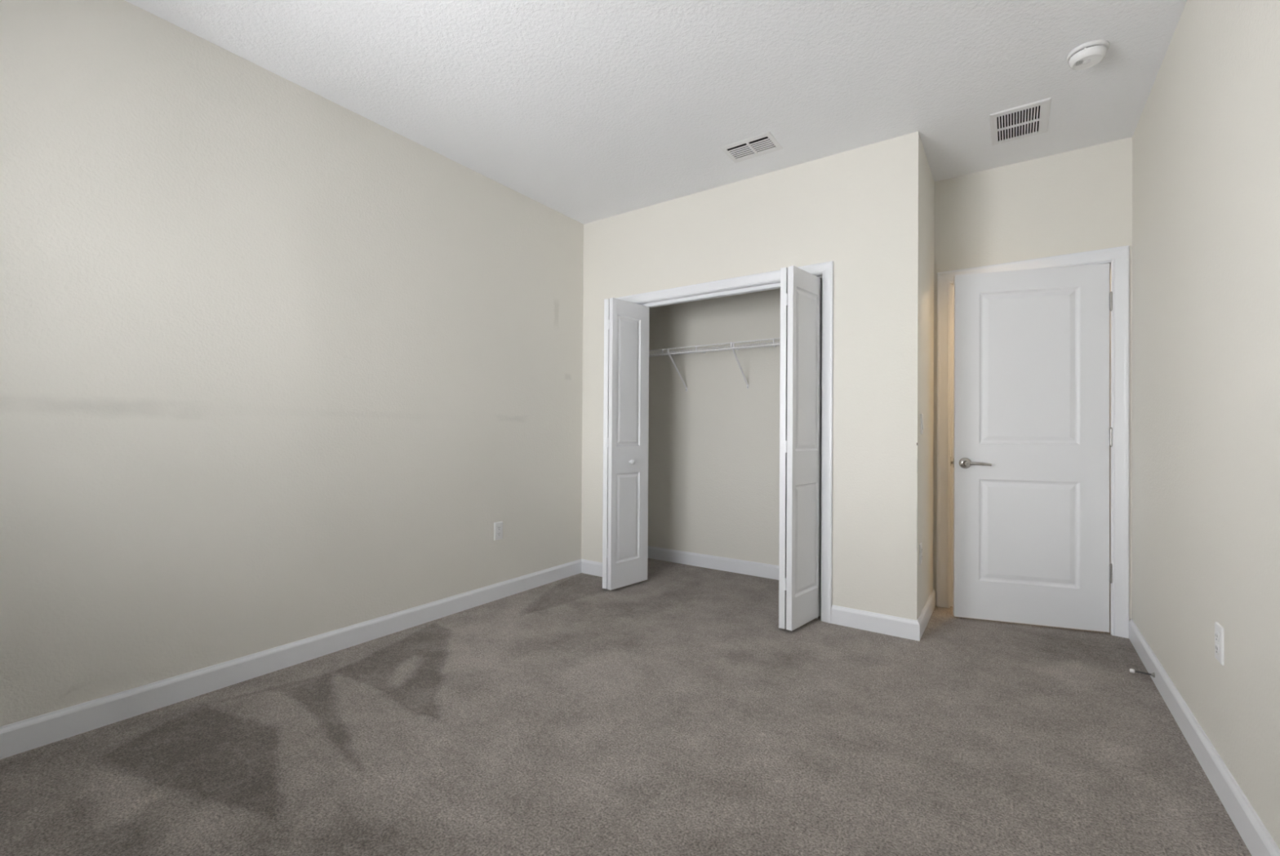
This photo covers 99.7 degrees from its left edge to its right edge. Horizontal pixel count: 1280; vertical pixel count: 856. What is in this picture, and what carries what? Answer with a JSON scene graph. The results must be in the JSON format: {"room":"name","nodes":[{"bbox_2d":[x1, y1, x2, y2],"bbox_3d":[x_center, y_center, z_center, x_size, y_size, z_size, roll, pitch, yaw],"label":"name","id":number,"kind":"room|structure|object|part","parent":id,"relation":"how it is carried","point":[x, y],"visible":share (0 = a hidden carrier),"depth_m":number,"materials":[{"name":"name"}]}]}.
{"room":"empty bedroom","nodes":[
{"label":"empty bedroom","id":0,"kind":"room"},
{"bbox_2d":[0,0,583,726],"bbox_3d":[-1.339,-0.250,3.061,0.100,2.740,4.628,0,0,35],"label":"wall","id":1,"kind":"structure","parent":0,"point":[279,366],"depth_m":2.36,"materials":[{"name":"beige paint"}]},
{"bbox_2d":[0,559,581,759],"bbox_3d":[-1.508,1.065,2.720,0.015,0.104,3.700,0,0,35],"label":"baseboard","id":2,"kind":"structure","parent":1,"relation":"attached to","point":[21,736],"depth_m":2.34,"materials":[{"name":"white paint"}]},
{"bbox_2d":[493,521,502,540],"bbox_3d":[-0.931,0.679,3.559,0.008,0.116,0.071,0,0,35],"label":"wall outlet","id":3,"kind":"object","parent":1,"relation":"attached to","point":[498,526],"visible":1,"depth_m":3.55,"materials":[{"name":"white plastic"}]},
{"bbox_2d":[0,558,1251,855],"bbox_3d":[0.782,1.169,2.352,4.400,0.080,5.900,0,0,35],"label":"floor","id":4,"kind":"structure","parent":0,"point":[670,713],"depth_m":1.88,"materials":[{"name":"grey carpet"}]},
{"bbox_2d":[124,0,1186,224],"bbox_3d":[0.800,-1.661,2.372,4.400,0.100,5.900,0,0,35],"label":"ceiling","id":5,"kind":"structure","parent":0,"point":[589,111],"depth_m":2.46,"materials":[{"name":"white paint"}]},
{"bbox_2d":[720,131,782,163],"bbox_3d":[0.640,-1.650,3.103,0.300,0.103,0.215,0,0,35],"label":"ceiling vent","id":6,"kind":"object","parent":5,"relation":"in","point":[766,143],"visible":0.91,"depth_m":3.11,"materials":[{"name":"white metal"}]},
{"bbox_2d":[989,97,1051,145],"bbox_3d":[1.991,-1.643,2.836,0.252,0.103,0.358,0,0,35],"label":"ceiling vent","id":7,"kind":"object","parent":5,"relation":"in","point":[1031,119],"visible":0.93,"depth_m":2.86,"materials":[{"name":"white metal"}]},
{"bbox_2d":[1066,39,1109,70],"bbox_3d":[1.905,-1.576,2.300,0.142,0.055,0.142,0,0,35],"label":"smoke detector","id":8,"kind":"object","parent":5,"relation":"attached to","point":[1086,55],"visible":1,"depth_m":2.27,"materials":[{"name":"white plastic"}]},
{"bbox_2d":[581,131,921,620],"bbox_3d":[0.553,-0.233,3.629,2.368,2.740,0.114,0,0,35],"label":"wall","id":9,"kind":"structure","parent":0,"point":[858,210],"depth_m":3.11,"materials":[{"name":"beige paint"}]},
{"bbox_2d":[581,559,602,577],"bbox_3d":[-0.355,1.082,4.163,0.270,0.104,0.015,0,0,35],"label":"baseboard","id":10,"kind":"structure","parent":9,"relation":"attached to","point":[589,567],"depth_m":4.17,"materials":[{"name":"white paint"}]},
{"bbox_2d":[615,261,833,623],"bbox_3d":[0.475,0.081,3.669,1.654,2.111,0.131,0,0,35],"label":"trim","id":11,"kind":"structure","parent":9,"relation":"attached to","point":[825,270],"depth_m":3.18,"materials":[{"name":"white paint"}]},
{"bbox_2d":[640,276,822,307],"bbox_3d":[0.485,-0.898,3.681,1.512,0.024,0.038,0,0,35],"label":"track","id":12,"kind":"object","parent":9,"relation":"attached to","point":[776,286],"visible":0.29,"depth_m":3.65,"materials":[{"name":"white metal"}]},
{"bbox_2d":[602,297,648,590],"bbox_3d":[-0.136,0.117,3.890,0.247,2.033,0.376,0,0,35],"label":"bifold leaf","id":13,"kind":"object","parent":12,"relation":"hanging from","point":[626,324],"visible":1,"depth_m":3.80,"materials":[{"name":"white paint"}]},
{"bbox_3d":[-0.182,0.110,3.917,0.036,2.005,0.375,0,0,18],"label":"door","id":14,"kind":"part","parent":13,"relation":"part of","materials":[{"name":"white paint"}]},
{"bbox_3d":[-0.059,0.241,3.819,0.040,0.037,0.037,0,0,35],"label":"knob","id":15,"kind":"part","parent":13,"relation":"part of","materials":[{"name":"white paint"}]},
{"bbox_2d":[778,266,822,631],"bbox_3d":[0.913,0.119,3.141,0.193,2.033,0.378,0,0,35],"label":"bifold leaf","id":16,"kind":"object","parent":12,"relation":"hanging from","point":[801,291],"visible":0.99,"depth_m":3.04,"materials":[{"name":"white paint"}]},
{"bbox_3d":[0.878,0.112,3.167,0.036,2.005,0.375,0,0,27],"label":"door","id":17,"kind":"part","parent":16,"relation":"part of","materials":[{"name":"white paint"}]},
{"bbox_2d":[831,604,919,641],"bbox_3d":[1.305,1.085,3.015,0.459,0.104,0.015,0,0,35],"label":"baseboard","id":18,"kind":"structure","parent":9,"relation":"attached to","point":[895,626],"depth_m":3.00,"materials":[{"name":"white paint"}]},
{"bbox_2d":[648,137,1132,620],"bbox_3d":[1.353,-0.226,3.944,3.326,2.740,0.114,0,0,35],"label":"wall","id":19,"kind":"structure","parent":0,"point":[713,446],"depth_m":4.17,"materials":[{"name":"white paint"}]},
{"bbox_2d":[647,546,778,580],"bbox_3d":[0.867,1.091,4.186,2.254,0.104,0.015,0,0,35],"label":"baseboard","id":20,"kind":"structure","parent":19,"relation":"attached to","point":[735,566],"depth_m":4.36,"materials":[{"name":"white paint"}]},
{"bbox_2d":[648,337,780,391],"bbox_3d":[0.793,-0.471,4.076,2.242,0.329,0.310,0,0,35],"label":"wire shelf","id":21,"kind":"object","parent":19,"relation":"attached to","point":[774,344],"visible":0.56,"depth_m":4.16,"materials":[{"name":"white metal"}]},
{"bbox_3d":[0.879,-0.622,4.199,2.242,0.005,0.005,0,0,35],"label":"rail","id":22,"kind":"part","parent":21,"relation":"part of","materials":[{"name":"white metal"}]},
{"bbox_3d":[0.794,-0.623,4.077,2.242,0.005,0.005,0,0,35],"label":"rail","id":23,"kind":"part","parent":21,"relation":"part of","materials":[{"name":"white metal"}]},
{"bbox_3d":[0.709,-0.585,3.954,2.242,0.011,0.011,0,0,35],"label":"rail","id":24,"kind":"part","parent":21,"relation":"part of","materials":[{"name":"white metal"}]},
{"bbox_3d":[0.710,-0.625,3.954,2.242,0.007,0.007,0,0,35],"label":"rail","id":25,"kind":"part","parent":21,"relation":"part of","materials":[{"name":"white metal"}]},
{"bbox_2d":[951,263,1112,632],"bbox_3d":[2.253,0.107,3.141,0.783,2.050,0.164,0,0,19],"label":"door","id":26,"kind":"structure","parent":19,"relation":"in","point":[1033,437],"depth_m":3.12,"materials":[{"name":"white paint"}]},
{"bbox_3d":[1.932,0.211,3.198,0.066,0.066,0.063,0,0,19],"label":"handle","id":27,"kind":"part","parent":26,"relation":"part of","materials":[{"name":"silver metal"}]},
{"bbox_3d":[1.985,0.211,3.156,0.118,0.021,0.014,0,0,19],"label":"lever","id":28,"kind":"part","parent":26,"relation":"part of","materials":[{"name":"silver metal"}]},
{"bbox_2d":[936,245,1128,638],"bbox_3d":[2.327,0.074,3.267,0.925,2.143,0.148,0,0,35],"label":"trim","id":29,"kind":"structure","parent":19,"relation":"attached to","point":[1117,258],"depth_m":3.01,"materials":[{"name":"white paint"}]},
{"bbox_2d":[920,142,934,613],"bbox_3d":[1.683,-0.228,3.282,0.114,2.740,0.600,0,0,35],"label":"wall","id":30,"kind":"structure","parent":0,"point":[927,191],"depth_m":3.23,"materials":[{"name":"white paint"}]},
{"bbox_2d":[919,542,922,565],"bbox_3d":[1.559,0.699,2.997,0.008,0.116,0.071,0,0,35],"label":"wall outlet","id":31,"kind":"object","parent":30,"relation":"attached to","point":[921,543],"visible":1,"depth_m":2.98,"materials":[{"name":"white plastic"}]},
{"bbox_2d":[920,413,924,434],"bbox_3d":[1.583,-0.021,3.027,0.012,0.116,0.071,0,0,35],"label":"light switch","id":32,"kind":"object","parent":30,"relation":"attached to","point":[922,415],"visible":1,"depth_m":3.01,"materials":[{"name":"white plastic"}]},
{"bbox_2d":[917,589,935,641],"bbox_3d":[1.691,1.089,3.183,0.015,0.104,0.729,0,0,35],"label":"baseboard","id":33,"kind":"structure","parent":30,"relation":"attached to","point":[926,614],"depth_m":3.14,"materials":[{"name":"white paint"}]},
{"bbox_2d":[1132,0,1279,848],"bbox_3d":[1.485,-0.245,1.109,0.114,2.740,4.628,0,0,35],"label":"wall","id":34,"kind":"structure","parent":0,"point":[1206,138],"depth_m":1.76,"materials":[{"name":"white paint"}]},
{"bbox_2d":[1129,668,1155,677],"bbox_3d":[2.257,1.102,2.430,0.083,0.022,0.022,0,0,35],"label":"doorstop","id":35,"kind":"object","parent":34,"relation":"attached to","point":[1131,670],"visible":1,"depth_m":2.43,"materials":[{"name":"silver metal"}]},
{"bbox_3d":[2.260,1.102,2.428,0.064,0.007,0.007,0,0,35],"label":"rod","id":36,"kind":"part","parent":35,"relation":"part of","materials":[{"name":"grey metal"}]},
{"bbox_2d":[1128,618,1279,855],"bbox_3d":[1.419,1.073,1.131,0.015,0.104,4.414,0,0,35],"label":"baseboard","id":37,"kind":"structure","parent":34,"relation":"attached to","point":[1259,842],"depth_m":1.73,"materials":[{"name":"white paint"}]},
{"bbox_2d":[1214,622,1223,666],"bbox_3d":[1.812,0.675,1.692,0.008,0.116,0.071,0,0,35],"label":"wall outlet","id":38,"kind":"object","parent":34,"relation":"attached to","point":[1219,629],"visible":1,"depth_m":1.68,"materials":[{"name":"white plastic"}]},
{"bbox_2d":[1214,644,1219,654],"bbox_3d":[1.810,0.694,1.693,0.003,0.028,0.034,0,0,35],"label":"receptacle","id":39,"kind":"object","parent":38,"relation":"attached to","point":[1216,646],"depth_m":1.69,"materials":[{"name":"grey plastic"}]},
{"bbox_2d":[1214,631,1219,642],"bbox_3d":[1.810,0.655,1.694,0.003,0.028,0.034,0,0,35],"label":"receptacle","id":40,"kind":"object","parent":38,"relation":"attached to","point":[1216,633],"depth_m":1.69,"materials":[{"name":"grey plastic"}]}
]}

